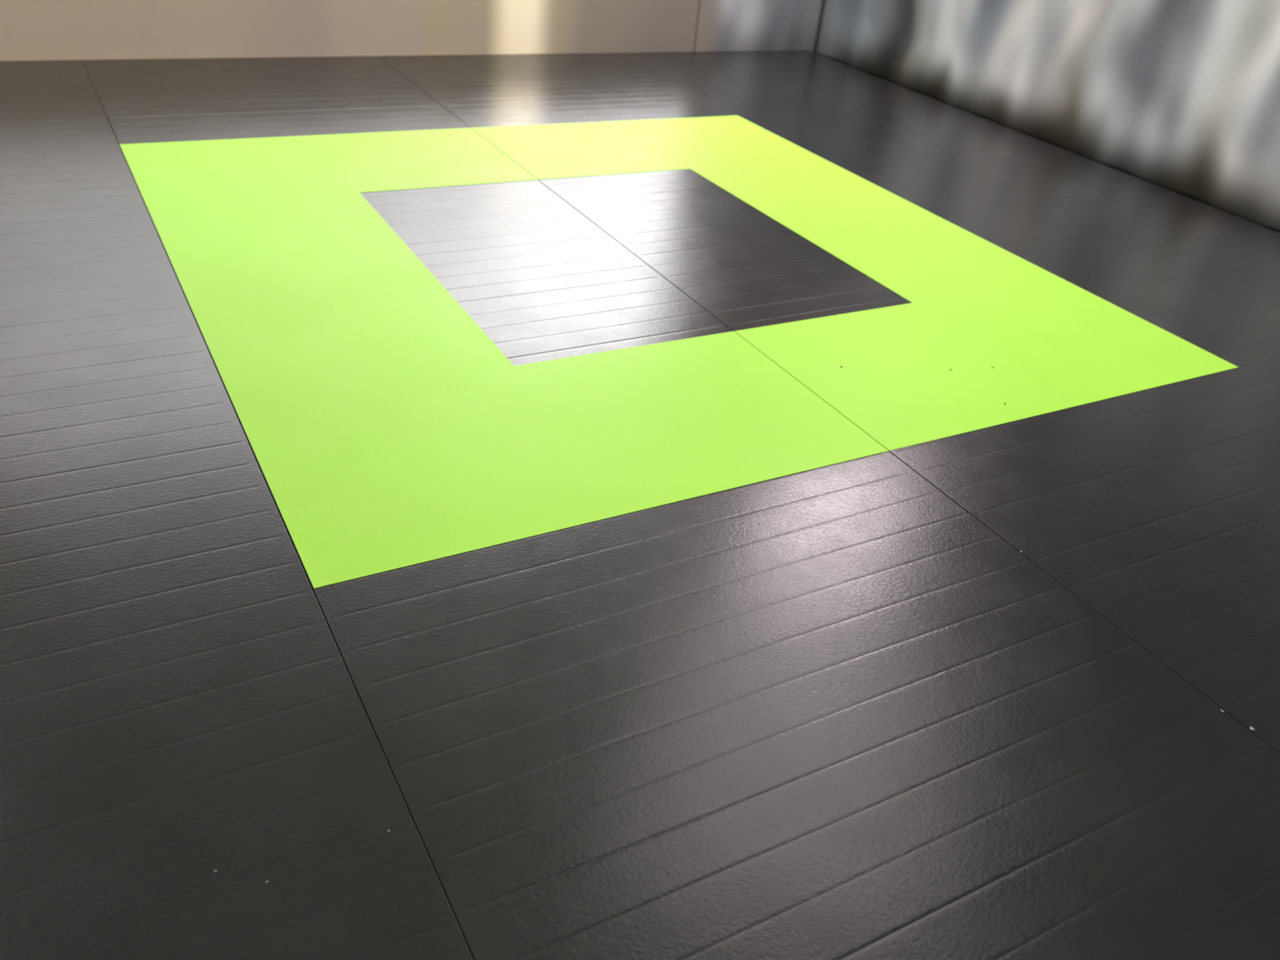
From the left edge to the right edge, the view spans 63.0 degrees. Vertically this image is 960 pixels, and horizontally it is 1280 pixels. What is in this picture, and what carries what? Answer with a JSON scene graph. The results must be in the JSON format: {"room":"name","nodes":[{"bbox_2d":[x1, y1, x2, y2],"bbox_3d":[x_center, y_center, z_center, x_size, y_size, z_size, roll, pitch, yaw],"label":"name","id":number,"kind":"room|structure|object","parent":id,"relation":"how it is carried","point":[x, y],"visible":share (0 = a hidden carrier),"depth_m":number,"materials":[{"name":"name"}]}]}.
{"room":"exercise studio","nodes":[
{"label":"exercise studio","id":0,"kind":"room"},
{"bbox_2d":[0,0,824,61],"bbox_3d":[-1.783,-3.510,5.052,9.200,2.800,0.120,-13,38,-27],"label":"wall","id":1,"kind":"structure","parent":0,"point":[30,29],"depth_m":5.69,"materials":[{"name":"beige paint"}]},
{"bbox_2d":[482,0,557,54],"bbox_3d":[-0.725,-2.802,6.245,0.480,0.519,0.050,-13,38,-27],"label":"window","id":2,"kind":"structure","parent":1,"relation":"in","point":[508,26],"depth_m":6.27,"materials":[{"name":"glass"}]},
{"bbox_2d":[693,0,822,52],"bbox_3d":[0.860,-3.517,6.732,0.980,1.474,0.022,-12,38,-26],"label":"curtain","id":3,"kind":"object","parent":1,"relation":"hanging from","point":[722,25],"visible":0.91,"depth_m":7.02,"materials":[{"name":"fabric"}]},
{"bbox_2d":[814,0,1279,231],"bbox_3d":[2.737,-2.053,4.839,0.043,1.474,5.940,-13,38,-27],"label":"curtain","id":4,"kind":"object","parent":1,"relation":"hanging from","point":[1182,97],"visible":0.95,"depth_m":5.40,"materials":[{"name":"fabric"}]},
{"bbox_2d":[828,57,1279,232],"bbox_3d":[0.314,0.118,2.560,9.400,0.100,9.390,-13,38,-27],"label":"floor","id":5,"kind":"structure","parent":0,"point":[828,58],"depth_m":5.82,"materials":[{"name":"black wood"}]},
{"bbox_2d":[0,59,473,959],"bbox_3d":[-1.591,0.072,2.169,1.498,0.040,7.715,-13,38,-27],"label":"floor panel","id":6,"kind":"object","parent":5,"relation":"on","point":[180,704],"visible":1,"depth_m":1.90,"materials":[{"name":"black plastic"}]},
{"bbox_2d":[82,56,1279,959],"bbox_3d":[-0.283,-0.221,2.843,1.498,0.040,7.715,-13,38,-27],"label":"floor panel","id":7,"kind":"object","parent":5,"relation":"on","point":[830,712],"visible":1,"depth_m":1.92,"materials":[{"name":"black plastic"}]},
{"bbox_2d":[120,115,1238,588],"bbox_3d":[-0.066,-0.860,3.813,2.995,0.001,3.008,-13,38,-27],"label":"square frame","id":8,"kind":"object","parent":7,"relation":"on","point":[385,428],"visible":1,"depth_m":3.11,"materials":[{"name":"plastic"}]},
{"bbox_2d":[377,53,1279,753],"bbox_3d":[1.025,-0.514,3.516,1.498,0.040,7.715,-13,38,-27],"label":"floor panel","id":9,"kind":"object","parent":5,"relation":"on","point":[1157,508],"visible":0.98,"depth_m":2.90,"materials":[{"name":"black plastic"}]},
{"bbox_2d":[613,50,1279,387],"bbox_3d":[2.349,-0.811,4.198,1.535,0.040,7.715,-13,38,-27],"label":"floor panel","id":10,"kind":"object","parent":5,"relation":"on","point":[1208,277],"visible":0.97,"depth_m":4.86,"materials":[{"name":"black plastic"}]}
]}

